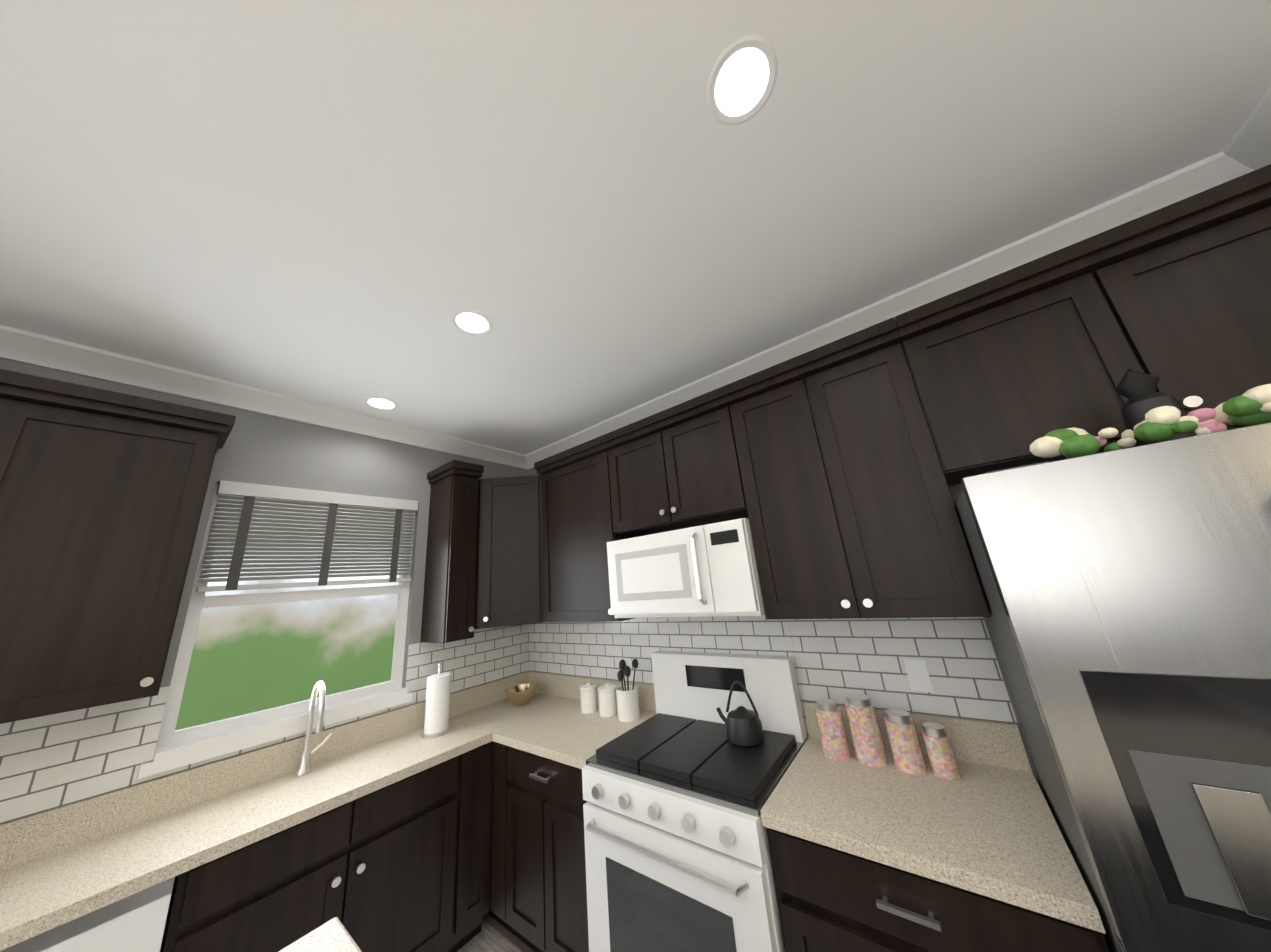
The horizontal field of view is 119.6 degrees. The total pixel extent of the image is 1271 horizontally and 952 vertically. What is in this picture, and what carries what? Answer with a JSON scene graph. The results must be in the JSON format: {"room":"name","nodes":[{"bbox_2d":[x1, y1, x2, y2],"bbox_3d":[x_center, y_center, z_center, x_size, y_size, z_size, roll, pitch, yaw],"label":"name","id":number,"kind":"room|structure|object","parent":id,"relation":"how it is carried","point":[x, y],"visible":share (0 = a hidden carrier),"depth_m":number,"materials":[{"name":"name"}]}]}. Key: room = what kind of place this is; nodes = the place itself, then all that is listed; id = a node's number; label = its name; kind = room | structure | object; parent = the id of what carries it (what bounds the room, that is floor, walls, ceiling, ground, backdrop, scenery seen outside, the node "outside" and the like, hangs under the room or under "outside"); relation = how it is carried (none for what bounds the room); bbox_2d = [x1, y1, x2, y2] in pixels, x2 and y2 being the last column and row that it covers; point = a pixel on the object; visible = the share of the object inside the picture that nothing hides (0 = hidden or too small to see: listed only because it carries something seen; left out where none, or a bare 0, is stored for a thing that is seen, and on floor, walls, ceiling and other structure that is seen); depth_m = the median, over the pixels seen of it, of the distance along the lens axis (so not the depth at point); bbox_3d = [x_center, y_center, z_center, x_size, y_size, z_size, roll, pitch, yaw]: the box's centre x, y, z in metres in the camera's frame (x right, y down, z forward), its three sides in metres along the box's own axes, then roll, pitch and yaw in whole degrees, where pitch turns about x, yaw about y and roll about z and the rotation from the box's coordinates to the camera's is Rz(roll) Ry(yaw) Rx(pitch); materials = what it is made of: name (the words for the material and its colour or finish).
{"room":"kitchen","nodes":[
{"label":"kitchen","id":0,"kind":"room"},
{"bbox_2d":[0,358,527,823],"bbox_3d":[-3.624,0.452,-0.430,0.150,2.745,9.150,-17,-19,35],"label":"wall","id":1,"kind":"structure","parent":0,"point":[261,448],"depth_m":2.10,"materials":[{"name":"grey paint"}]},
{"bbox_2d":[0,381,43,496],"bbox_3d":[-2.417,0.188,0.915,0.313,1.053,0.821,-17,-19,35],"label":"upper cabinet","id":2,"kind":"object","parent":1,"relation":"attached to","point":[18,403],"depth_m":1.24,"materials":[{"name":"brown wood"}]},
{"bbox_2d":[0,389,227,723],"bbox_3d":[-2.068,0.282,1.354,0.313,1.053,0.561,-17,-19,35],"label":"upper cabinet","id":3,"kind":"object","parent":1,"relation":"attached to","point":[102,494],"depth_m":1.31,"materials":[{"name":"brown wood"}]},
{"bbox_2d":[0,624,527,823],"bbox_3d":[-1.782,1.059,1.706,0.006,0.388,3.089,-17,-19,35],"label":"tile backsplash","id":4,"kind":"structure","parent":1,"relation":"attached to","point":[49,762],"depth_m":1.41,"materials":[{"name":"white tile"}]},
{"bbox_2d":[0,325,527,469],"bbox_3d":[-3.693,-0.854,-0.193,0.082,0.100,9.000,-17,-19,35],"label":"crown molding","id":5,"kind":"structure","parent":1,"relation":"attached to","point":[18,345],"depth_m":1.82,"materials":[{"name":"white paint"}]},
{"bbox_2d":[137,484,414,778],"bbox_3d":[-1.730,0.690,2.010,0.155,1.205,0.980,-17,-19,35],"label":"window","id":6,"kind":"structure","parent":1,"relation":"in","point":[174,749],"depth_m":1.75,"materials":[{"name":"plastic"}]},
{"bbox_2d":[196,480,417,591],"bbox_3d":[-1.740,0.350,2.090,0.057,0.520,0.900,-17,-19,35],"label":"window blind","id":7,"kind":"object","parent":6,"relation":"attached to","point":[280,525],"visible":0.96,"depth_m":2.00,"materials":[{"name":"white plastic"}]},
{"bbox_2d":[420,460,483,642],"bbox_3d":[-1.202,0.481,2.411,0.368,1.098,0.210,-17,-19,35],"label":"upper cabinet","id":8,"kind":"object","parent":1,"relation":"attached to","point":[448,612],"visible":1,"depth_m":2.35,"materials":[{"name":"brown wood"}]},
{"bbox_2d":[457,914,534,951],"bbox_3d":[-0.375,0.887,-3.006,8.300,0.060,9.300,-17,-19,35],"label":"floor","id":9,"kind":"structure","parent":0,"point":[493,935],"depth_m":1.79,"materials":[{"name":"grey wood"}]},
{"bbox_2d":[0,877,174,951],"bbox_3d":[-1.809,1.679,0.968,0.515,0.844,0.620,-17,-19,35],"label":"dishwasher","id":10,"kind":"object","parent":9,"relation":"on","point":[135,922],"visible":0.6,"depth_m":1.08,"materials":[{"name":"white metal"}]},
{"bbox_2d":[160,741,492,951],"bbox_3d":[-1.267,1.818,1.628,0.543,0.844,1.100,-17,-19,35],"label":"base cabinet","id":11,"kind":"object","parent":9,"relation":"on","point":[403,865],"visible":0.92,"depth_m":1.52,"materials":[{"name":"brown wood"}]},
{"bbox_2d":[0,671,563,950],"bbox_3d":[-1.556,1.264,1.463,0.540,0.175,3.118,-17,-19,35],"label":"countertop","id":12,"kind":"structure","parent":11,"relation":"on","point":[61,865],"depth_m":1.41,"materials":[{"name":"beige stone"}]},
{"bbox_2d":[295,681,331,775],"bbox_3d":[-1.491,1.187,1.764,0.193,0.395,0.123,-17,-19,35],"label":"faucet","id":13,"kind":"object","parent":12,"relation":"on","point":[305,766],"visible":1,"depth_m":1.74,"materials":[{"name":"silver metal"}]},
{"bbox_2d":[421,663,450,737],"bbox_3d":[-1.145,1.282,2.144,0.150,0.362,0.150,-17,-19,35],"label":"paper towel","id":14,"kind":"object","parent":12,"relation":"on","point":[436,723],"visible":1,"depth_m":2.09,"materials":[{"name":"white paper"}]},
{"bbox_2d":[505,683,536,705],"bbox_3d":[-0.770,1.483,2.489,0.210,0.100,0.210,-17,-19,35],"label":"bowl","id":15,"kind":"object","parent":12,"relation":"on","point":[520,695],"visible":1,"depth_m":2.44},
{"bbox_2d":[487,741,588,951],"bbox_3d":[-0.480,1.873,2.071,1.245,0.844,0.657,-17,-19,35],"label":"base cabinet","id":16,"kind":"object","parent":9,"relation":"on","point":[538,895],"visible":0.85,"depth_m":1.70,"materials":[{"name":"brown wood"}]},
{"bbox_2d":[492,675,655,768],"bbox_3d":[-0.305,1.322,2.065,0.708,0.175,0.633,-17,-19,35],"label":"countertop","id":17,"kind":"structure","parent":16,"relation":"on","point":[552,725],"depth_m":2.07,"materials":[{"name":"beige stone"}]},
{"bbox_2d":[580,682,592,713],"bbox_3d":[-0.285,1.342,2.251,0.105,0.155,0.105,-13,-18,26],"label":"canister","id":18,"kind":"object","parent":17,"relation":"on","point":[585,689],"depth_m":2.21,"materials":[{"name":"white ceramic"}]},
{"bbox_2d":[591,683,610,716],"bbox_3d":[-0.164,1.304,2.163,0.109,0.159,0.109,-13,-18,26],"label":"canister","id":19,"kind":"object","parent":17,"relation":"on","point":[603,691],"depth_m":2.13,"materials":[{"name":"white ceramic"}]},
{"bbox_2d":[609,659,639,721],"bbox_3d":[-0.048,1.201,2.093,0.122,0.296,0.122,10,-22,-42],"label":"utensil holder","id":20,"kind":"object","parent":17,"relation":"on","point":[625,704],"depth_m":2.05,"materials":[{"name":"white ceramic"}]},
{"bbox_2d":[582,651,807,951],"bbox_3d":[0.271,1.453,1.506,0.763,1.210,0.691,-17,-19,35],"label":"range","id":21,"kind":"object","parent":9,"relation":"on","point":[678,788],"visible":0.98,"depth_m":1.36,"materials":[{"name":"white metal"}]},
{"bbox_2d":[716,681,764,747],"bbox_3d":[0.444,1.024,1.623,0.201,0.231,0.156,-17,-19,35],"label":"kettle","id":22,"kind":"object","parent":21,"relation":"on","point":[744,728],"visible":1,"depth_m":1.55,"materials":[{"name":"black metal"}]},
{"bbox_2d":[766,827,1108,951],"bbox_3d":[0.894,1.462,1.067,0.703,0.844,0.657,-17,-19,35],"label":"base cabinet","id":23,"kind":"object","parent":9,"relation":"on","point":[829,899],"visible":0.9,"depth_m":0.95,"materials":[{"name":"brown wood"}]},
{"bbox_2d":[760,701,1105,933],"bbox_3d":[0.859,0.975,1.216,0.705,0.175,0.633,-17,-19,35],"label":"countertop","id":24,"kind":"structure","parent":23,"relation":"on","point":[986,825],"depth_m":1.08,"materials":[{"name":"beige stone"}]},
{"bbox_2d":[815,699,850,759],"bbox_3d":[0.787,1.010,1.483,0.098,0.184,0.098,-12,-17,24],"label":"jar","id":25,"kind":"object","parent":24,"relation":"on","point":[829,720],"depth_m":1.45,"materials":[{"name":"multicoloured glass"}]},
{"bbox_2d":[839,694,886,767],"bbox_3d":[0.880,0.968,1.418,0.102,0.215,0.102,-12,-17,24],"label":"jar","id":26,"kind":"object","parent":24,"relation":"on","point":[860,710],"depth_m":1.39,"materials":[{"name":"multicoloured glass"}]},
{"bbox_2d":[955,423,1270,951],"bbox_3d":[1.453,0.798,0.657,0.932,1.795,0.788,-17,-19,35],"label":"fridge","id":27,"kind":"object","parent":9,"relation":"on","point":[1127,593],"visible":1,"depth_m":0.70,"materials":[{"name":"silver metal"}]},
{"bbox_2d":[1030,369,1270,457],"bbox_3d":[1.317,-0.202,0.789,0.727,0.215,0.207,-17,-19,35],"label":"garland","id":28,"kind":"object","parent":27,"relation":"on","point":[1150,414],"visible":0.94,"depth_m":0.85,"materials":[{"name":"green plant"}]},
{"bbox_3d":[0.084,1.170,-0.313,1.804,0.789,0.873,-17,-19,35],"label":"kitchen island","id":29,"kind":"object","parent":9,"relation":"on","visible":0},
{"bbox_2d":[279,917,361,951],"bbox_3d":[-0.154,0.835,-0.043,2.335,0.040,0.910,-17,-19,35],"label":"island countertop","id":30,"kind":"structure","parent":29,"relation":"on","point":[332,935],"depth_m":0.91,"materials":[{"name":"beige stone"}]},
{"bbox_2d":[0,0,1270,454],"bbox_3d":[-0.618,-1.800,-2.239,8.300,0.060,9.300,-17,-19,35],"label":"ceiling","id":31,"kind":"structure","parent":0,"point":[594,210],"depth_m":1.06,"materials":[{"name":"paint"}]},
{"bbox_2d":[364,397,397,409],"bbox_3d":[-1.501,-0.425,2.182,0.169,0.003,0.169,-10,-16,15],"label":"recessed light","id":32,"kind":"object","parent":31,"relation":"in","point":[380,403],"depth_m":2.18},
{"bbox_2d":[451,309,492,335],"bbox_3d":[-0.708,-0.662,1.603,0.169,0.003,0.169,-14,-18,29],"label":"recessed light","id":33,"kind":"object","parent":31,"relation":"in","point":[472,322],"depth_m":1.60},
{"bbox_2d":[706,35,777,125],"bbox_3d":[0.258,-0.951,0.898,0.169,0.003,0.169,-14,-18,29],"label":"recessed light","id":34,"kind":"object","parent":31,"relation":"in","point":[742,78],"depth_m":0.89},
{"bbox_2d":[528,467,1044,797],"bbox_3d":[1.001,0.636,1.684,4.600,2.745,0.150,-17,-19,35],"label":"wall","id":35,"kind":"structure","parent":0,"point":[955,490],"depth_m":1.33,"materials":[{"name":"grey paint"}]},
{"bbox_2d":[474,475,543,628],"bbox_3d":[-0.843,0.536,2.668,0.612,0.975,0.612,-17,-19,35],"label":"upper cabinet","id":36,"kind":"object","parent":35,"relation":"attached to","point":[509,575],"visible":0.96,"depth_m":2.43,"materials":[{"name":"brown wood"}]},
{"bbox_2d":[534,436,642,621],"bbox_3d":[-0.292,0.371,2.404,0.628,1.050,0.398,-17,-19,35],"label":"upper cabinet","id":37,"kind":"object","parent":35,"relation":"attached to","point":[578,533],"visible":0.54,"depth_m":2.28,"materials":[{"name":"brown wood"}]},
{"bbox_2d":[600,387,748,535],"bbox_3d":[0.245,-0.020,2.061,0.788,0.580,0.398,-17,-19,35],"label":"upper cabinet","id":38,"kind":"object","parent":35,"relation":"attached to","point":[676,467],"visible":0.96,"depth_m":1.91,"materials":[{"name":"brown wood"}]},
{"bbox_2d":[607,518,764,617],"bbox_3d":[0.275,0.492,1.892,0.786,0.404,0.454,-17,-19,35],"label":"microwave","id":39,"kind":"object","parent":38,"relation":"attached to","point":[708,570],"visible":1,"depth_m":1.69,"materials":[{"name":"white metal"}]},
{"bbox_2d":[528,614,1016,737],"bbox_3d":[0.253,1.068,2.085,2.702,0.596,0.006,-17,-19,35],"label":"tile backsplash","id":40,"kind":"structure","parent":35,"relation":"attached to","point":[834,659],"depth_m":1.64,"materials":[{"name":"white tile"}]},
{"bbox_2d":[903,659,933,692],"bbox_3d":[1.113,0.784,1.454,0.070,0.115,0.005,-17,-19,35],"label":"outlet","id":41,"kind":"object","parent":40,"relation":"attached to","point":[918,675],"visible":1,"depth_m":1.44,"materials":[{"name":"white plastic"}]},
{"bbox_2d":[721,317,990,619],"bbox_3d":[0.849,0.031,1.571,0.693,1.050,0.398,-17,-19,35],"label":"upper cabinet","id":42,"kind":"object","parent":35,"relation":"attached to","point":[852,512],"visible":0.98,"depth_m":1.42,"materials":[{"name":"brown wood"}]},
{"bbox_2d":[524,153,1266,468],"bbox_3d":[0.510,-0.559,2.179,3.645,0.100,0.082,-17,-19,35],"label":"crown molding","id":43,"kind":"structure","parent":35,"relation":"attached to","point":[1210,172],"depth_m":1.56,"materials":[{"name":"white paint"}]},
{"bbox_2d":[895,164,1270,485],"bbox_3d":[1.492,-0.388,1.150,0.993,0.590,0.398,-17,-19,35],"label":"upper cabinet","id":44,"kind":"object","parent":35,"relation":"attached to","point":[1008,368],"visible":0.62,"depth_m":1.08,"materials":[{"name":"brown wood"}]},
{"bbox_2d":[1220,85,1270,176],"bbox_3d":[1.760,-1.017,0.969,0.082,0.100,0.389,-17,-19,35],"label":"crown molding","id":45,"kind":"structure","parent":35,"relation":"attached to","point":[1246,149],"depth_m":1.11,"materials":[{"name":"white paint"}]},
{"label":"outside","id":46,"kind":"structure","parent":0,"visible":0},
{"bbox_2d":[175,542,401,729],"bbox_3d":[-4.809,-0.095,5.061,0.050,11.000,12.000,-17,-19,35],"label":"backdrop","id":47,"kind":"structure","parent":46,"point":[247,659],"depth_m":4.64,"materials":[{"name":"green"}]}
]}

